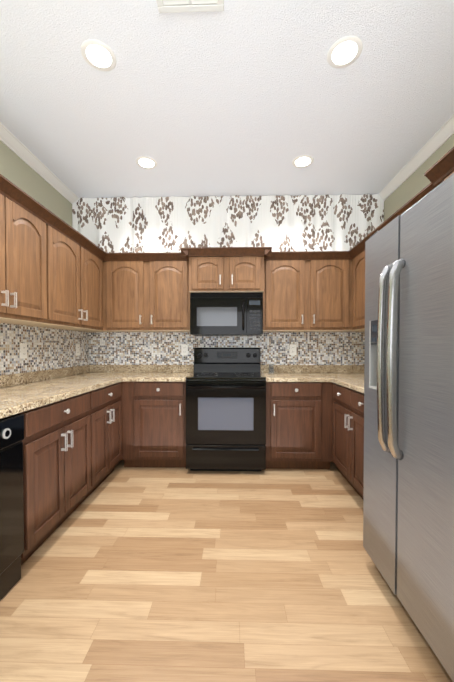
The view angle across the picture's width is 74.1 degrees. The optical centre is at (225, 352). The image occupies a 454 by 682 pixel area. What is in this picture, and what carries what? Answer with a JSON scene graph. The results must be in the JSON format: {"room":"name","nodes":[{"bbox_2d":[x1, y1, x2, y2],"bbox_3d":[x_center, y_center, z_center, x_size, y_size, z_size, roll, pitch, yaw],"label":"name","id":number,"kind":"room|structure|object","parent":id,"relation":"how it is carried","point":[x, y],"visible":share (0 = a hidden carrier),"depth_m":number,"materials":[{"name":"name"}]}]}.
{"room":"kitchen","nodes":[
{"label":"kitchen","id":0,"kind":"room"},
{"bbox_2d":[0,141,71,226],"bbox_3d":[-1.751,-0.199,0.483,0.100,2.800,6.160,0,1,1],"label":"wall","id":1,"kind":"structure","parent":0,"point":[17,171],"depth_m":2.56,"materials":[{"name":"beige paint"}]},
{"bbox_2d":[0,178,55,325],"bbox_3d":[-1.502,-0.618,1.874,0.325,0.807,0.888,0,1,1],"label":"upper cabinet","id":2,"kind":"object","parent":1,"relation":"attached to","point":[51,269],"depth_m":2.02,"materials":[{"name":"brown wood"}]},
{"bbox_2d":[0,323,88,374],"bbox_3d":[-1.661,0.019,1.932,0.006,0.480,3.253,0,1,1],"label":"backsplash","id":3,"kind":"structure","parent":1,"relation":"attached to","point":[49,348],"depth_m":2.66,"materials":[{"name":"tile"}]},
{"bbox_2d":[20,343,26,358],"bbox_3d":[-1.641,-0.012,2.444,0.008,0.124,0.078,0,1,1],"label":"electrical outlet","id":4,"kind":"object","parent":3,"relation":"attached to","point":[23,350],"visible":1,"depth_m":2.44,"materials":[{"name":"white plastic"}]},
{"bbox_2d":[76,344,79,355],"bbox_3d":[-1.620,-0.027,3.294,0.008,0.124,0.078,0,1,1],"label":"electrical outlet","id":5,"kind":"object","parent":3,"relation":"attached to","point":[77,349],"visible":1,"depth_m":3.29,"materials":[{"name":"white plastic"}]},
{"bbox_2d":[36,218,105,329],"bbox_3d":[-1.481,-0.632,2.712,0.325,0.807,1.060,0,1,1],"label":"upper cabinet","id":6,"kind":"object","parent":1,"relation":"attached to","point":[79,266],"depth_m":2.67,"materials":[{"name":"brown wood"}]},
{"bbox_2d":[0,460,452,681],"bbox_3d":[-0.061,1.251,0.465,3.480,0.100,6.360,0,1,1],"label":"floor","id":7,"kind":"structure","parent":0,"point":[143,574],"depth_m":1.48,"materials":[{"name":"laminate"}]},
{"bbox_2d":[0,414,23,600],"bbox_3d":[-1.354,0.751,1.271,0.630,0.872,0.603,0,1,1],"label":"dishwasher","id":8,"kind":"object","parent":7,"relation":"on","point":[11,496],"visible":0.96,"depth_m":1.47,"materials":[{"name":"black plastic"}]},
{"bbox_2d":[18,389,97,564],"bbox_3d":[-1.347,0.738,1.971,0.630,0.876,0.789,0,1,1],"label":"base cabinet","id":9,"kind":"object","parent":7,"relation":"on","point":[72,451],"depth_m":1.86,"materials":[{"name":"brown wood"}]},
{"bbox_2d":[98,382,121,485],"bbox_3d":[-1.331,0.728,2.595,0.630,0.876,0.724,0,1,1],"label":"base cabinet","id":10,"kind":"object","parent":7,"relation":"on","point":[109,397],"depth_m":2.62,"materials":[{"name":"brown wood"}]},
{"bbox_2d":[0,365,123,418],"bbox_3d":[-1.343,0.237,1.927,0.630,0.128,3.253,0,1,1],"label":"countertop","id":11,"kind":"structure","parent":10,"relation":"on","point":[22,392],"depth_m":2.31,"materials":[{"name":"stone"}]},
{"bbox_2d":[121,382,140,466],"bbox_3d":[-1.231,0.717,3.251,0.798,0.876,0.628,0,1,1],"label":"base cabinet","id":12,"kind":"object","parent":7,"relation":"on","point":[131,391],"depth_m":2.95,"materials":[{"name":"brown wood"}]},
{"bbox_2d":[141,382,185,467],"bbox_3d":[-0.632,0.717,3.236,0.512,0.876,0.628,0,1,1],"label":"base cabinet","id":13,"kind":"object","parent":7,"relation":"on","point":[153,424],"depth_m":2.92,"materials":[{"name":"brown wood"}]},
{"bbox_2d":[124,365,193,381],"bbox_3d":[-0.685,0.215,3.223,0.619,0.128,0.628,0,1,1],"label":"countertop","id":14,"kind":"structure","parent":13,"relation":"on","point":[132,373],"depth_m":3.37,"materials":[{"name":"stone"}]},
{"bbox_2d":[186,348,265,470],"bbox_3d":[0.006,0.553,3.137,0.760,1.205,0.729,0,1,1],"label":"range","id":15,"kind":"object","parent":7,"relation":"on","point":[225,409],"visible":1,"depth_m":2.84,"materials":[{"name":"black metal"}]},
{"bbox_2d":[266,382,321,468],"bbox_3d":[0.657,0.717,3.203,0.531,0.876,0.628,0,1,1],"label":"base cabinet","id":16,"kind":"object","parent":7,"relation":"on","point":[299,416],"depth_m":2.89,"materials":[{"name":"brown wood"}]},
{"bbox_2d":[322,382,332,468],"bbox_3d":[1.256,0.718,3.188,0.779,0.876,0.628,0,1,1],"label":"base cabinet","id":17,"kind":"object","parent":7,"relation":"on","point":[327,387],"depth_m":2.90,"materials":[{"name":"brown wood"}]},
{"bbox_2d":[260,365,327,381],"bbox_3d":[0.688,0.216,3.188,0.594,0.128,0.628,0,1,1],"label":"countertop","id":18,"kind":"structure","parent":17,"relation":"on","point":[282,373],"depth_m":3.37,"materials":[{"name":"stone"}]},
{"bbox_2d":[269,364,273,372],"bbox_3d":[0.519,0.185,3.439,0.060,0.100,0.060,0,1,1],"label":"glass jar","id":19,"kind":"object","parent":18,"relation":"on","point":[271,368],"visible":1,"depth_m":3.42,"materials":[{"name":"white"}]},
{"bbox_2d":[328,365,363,392],"bbox_3d":[1.298,0.226,2.593,0.655,0.128,1.788,0,1,1],"label":"countertop","id":20,"kind":"structure","parent":17,"relation":"on","point":[349,376],"depth_m":3.02,"materials":[{"name":"stone"}]},
{"bbox_2d":[332,383,363,498],"bbox_3d":[1.290,0.733,2.303,0.666,0.875,1.178,0,1,1],"label":"base cabinet","id":21,"kind":"object","parent":7,"relation":"on","point":[348,435],"visible":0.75,"depth_m":2.42,"materials":[{"name":"brown wood"}]},
{"bbox_2d":[363,173,453,681],"bbox_3d":[1.133,0.284,1.242,0.887,1.808,0.850,0,1,1],"label":"refrigerator","id":22,"kind":"object","parent":7,"relation":"on","point":[408,517],"visible":1,"depth_m":1.21,"materials":[{"name":"grey metal"}]},
{"bbox_2d":[0,0,453,197],"bbox_3d":[-0.061,-1.649,0.416,3.480,0.100,6.360,0,1,1],"label":"ceiling","id":23,"kind":"structure","parent":0,"point":[243,98],"depth_m":1.89,"materials":[{"name":"white paint"}]},
{"bbox_2d":[81,39,116,70],"bbox_3d":[-0.693,-1.616,1.643,0.180,0.004,0.180,0,1,1],"label":"recessed light","id":24,"kind":"object","parent":23,"relation":"in","point":[98,55],"visible":1,"depth_m":1.64,"materials":[{"name":"white glass"}]},
{"bbox_2d":[136,156,156,168],"bbox_3d":[-0.685,-1.632,2.595,0.180,0.004,0.180,0,1,1],"label":"recessed light","id":25,"kind":"object","parent":23,"relation":"in","point":[144,162],"visible":1,"depth_m":2.58,"materials":[{"name":"white glass"}]},
{"bbox_2d":[156,0,223,12],"bbox_3d":[-0.166,-1.606,1.270,0.308,0.012,0.300,0,1,1],"label":"ceiling vent","id":26,"kind":"object","parent":23,"relation":"in","point":[173,6],"visible":1,"depth_m":1.39,"materials":[{"name":"white"}]},
{"bbox_2d":[0,114,453,203],"bbox_3d":[-0.061,-1.562,0.418,3.279,0.072,6.159,0,1,1],"label":"crown molding","id":27,"kind":"structure","parent":23,"relation":"attached to","point":[443,134],"depth_m":2.50,"materials":[{"name":"white paint"}]},
{"bbox_2d":[72,194,383,252],"bbox_3d":[0.007,-1.343,3.164,3.272,0.596,0.032,0,1,1],"label":"curtain valance","id":28,"kind":"object","parent":23,"relation":"hanging from","point":[328,222],"visible":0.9,"depth_m":3.16,"materials":[{"name":"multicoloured fabric"}]},
{"bbox_2d":[292,155,313,167],"bbox_3d":[0.660,-1.632,2.577,0.180,0.004,0.180,0,1,1],"label":"recessed light","id":29,"kind":"object","parent":23,"relation":"in","point":[302,161],"visible":1,"depth_m":2.57,"materials":[{"name":"white glass"}]},
{"bbox_2d":[327,36,362,67],"bbox_3d":[0.641,-1.616,1.625,0.180,0.004,0.180,0,1,1],"label":"recessed light","id":30,"kind":"object","parent":23,"relation":"in","point":[346,51],"visible":1,"depth_m":1.61,"materials":[{"name":"white glass"}]},
{"bbox_2d":[384,134,453,220],"bbox_3d":[1.628,-0.198,0.398,0.100,2.800,6.160,0,1,1],"label":"wall","id":31,"kind":"structure","parent":0,"point":[417,181],"depth_m":2.62,"materials":[{"name":"beige paint"}]},
{"bbox_2d":[349,203,408,329],"bbox_3d":[1.470,-0.631,2.653,0.325,0.807,1.030,0,1,1],"label":"upper cabinet","id":32,"kind":"object","parent":31,"relation":"attached to","point":[357,255],"depth_m":2.96,"materials":[{"name":"brown wood"}]},
{"bbox_2d":[409,183,436,207],"bbox_3d":[1.452,-0.619,1.965,0.325,0.807,0.627,0,1,1],"label":"upper cabinet","id":33,"kind":"object","parent":31,"relation":"attached to","point":[427,189],"depth_m":1.90,"materials":[{"name":"brown wood"}]},
{"bbox_2d":[437,151,453,185],"bbox_3d":[1.383,-0.835,1.174,0.424,0.350,0.949,0,1,1],"label":"upper cabinet","id":34,"kind":"object","parent":31,"relation":"attached to","point":[438,172],"depth_m":1.59,"materials":[{"name":"brown wood"}]},
{"bbox_3d":[0.017,-0.251,3.569,3.480,2.800,0.100,0,1,1],"label":"wall","id":35,"kind":"structure","parent":0,"visible":0},
{"bbox_2d":[82,253,113,331],"bbox_3d":[-1.423,-0.643,3.385,0.406,0.807,0.325,0,1,1],"label":"upper cabinet","id":36,"kind":"object","parent":35,"relation":"attached to","point":[108,263],"depth_m":3.22,"materials":[{"name":"brown wood"}]},
{"bbox_2d":[110,253,145,331],"bbox_3d":[-1.060,-0.643,3.376,0.433,0.807,0.325,0,1,1],"label":"upper cabinet","id":37,"kind":"object","parent":35,"relation":"attached to","point":[129,268],"depth_m":3.21,"materials":[{"name":"brown wood"}]},
{"bbox_2d":[146,252,189,331],"bbox_3d":[-0.607,-0.643,3.364,0.473,0.807,0.325,0,1,1],"label":"upper cabinet","id":38,"kind":"object","parent":35,"relation":"attached to","point":[146,292],"depth_m":3.20,"materials":[{"name":"brown wood"}]},
{"bbox_2d":[180,247,271,292],"bbox_3d":[0.009,-0.834,3.242,0.906,0.421,0.531,0,1,1],"label":"upper cabinet","id":39,"kind":"object","parent":35,"relation":"attached to","point":[226,269],"visible":1,"depth_m":3.03,"materials":[{"name":"brown wood"}]},
{"bbox_2d":[190,292,262,335],"bbox_3d":[0.010,-0.406,3.291,0.756,0.432,0.440,0,1,1],"label":"microwave","id":40,"kind":"object","parent":39,"relation":"attached to","point":[226,314],"visible":1,"depth_m":3.12,"materials":[{"name":"black plastic"}]},
{"bbox_2d":[89,332,364,364],"bbox_3d":[0.016,-0.007,3.520,3.278,0.480,0.006,0,1,1],"label":"backsplash","id":41,"kind":"structure","parent":35,"relation":"attached to","point":[164,348],"depth_m":3.52,"materials":[{"name":"tile"}]},
{"bbox_2d":[181,344,187,354],"bbox_3d":[-0.484,-0.031,3.525,0.078,0.124,0.008,0,1,1],"label":"electrical outlet","id":42,"kind":"object","parent":41,"relation":"attached to","point":[184,349],"visible":1,"depth_m":3.52,"materials":[{"name":"white plastic"}]},
{"bbox_2d":[290,344,295,354],"bbox_3d":[0.780,-0.030,3.494,0.078,0.124,0.008,0,1,1],"label":"electrical outlet","id":43,"kind":"object","parent":41,"relation":"attached to","point":[292,349],"visible":1,"depth_m":3.49,"materials":[{"name":"white plastic"}]},
{"bbox_2d":[263,251,310,330],"bbox_3d":[0.630,-0.642,3.333,0.473,0.807,0.325,0,1,1],"label":"upper cabinet","id":44,"kind":"object","parent":35,"relation":"attached to","point":[308,291],"depth_m":3.17,"materials":[{"name":"brown wood"}]},
{"bbox_2d":[311,251,350,330],"bbox_3d":[1.083,-0.642,3.322,0.433,0.807,0.325,0,1,1],"label":"upper cabinet","id":45,"kind":"object","parent":35,"relation":"attached to","point":[330,270],"depth_m":3.16,"materials":[{"name":"brown wood"}]},
{"bbox_2d":[351,258,364,330],"bbox_3d":[1.446,-0.642,3.313,0.406,0.807,0.325,0,1,1],"label":"upper cabinet","id":46,"kind":"object","parent":35,"relation":"attached to","point":[351,258],"depth_m":3.17,"materials":[{"name":"brown wood"}]}
]}

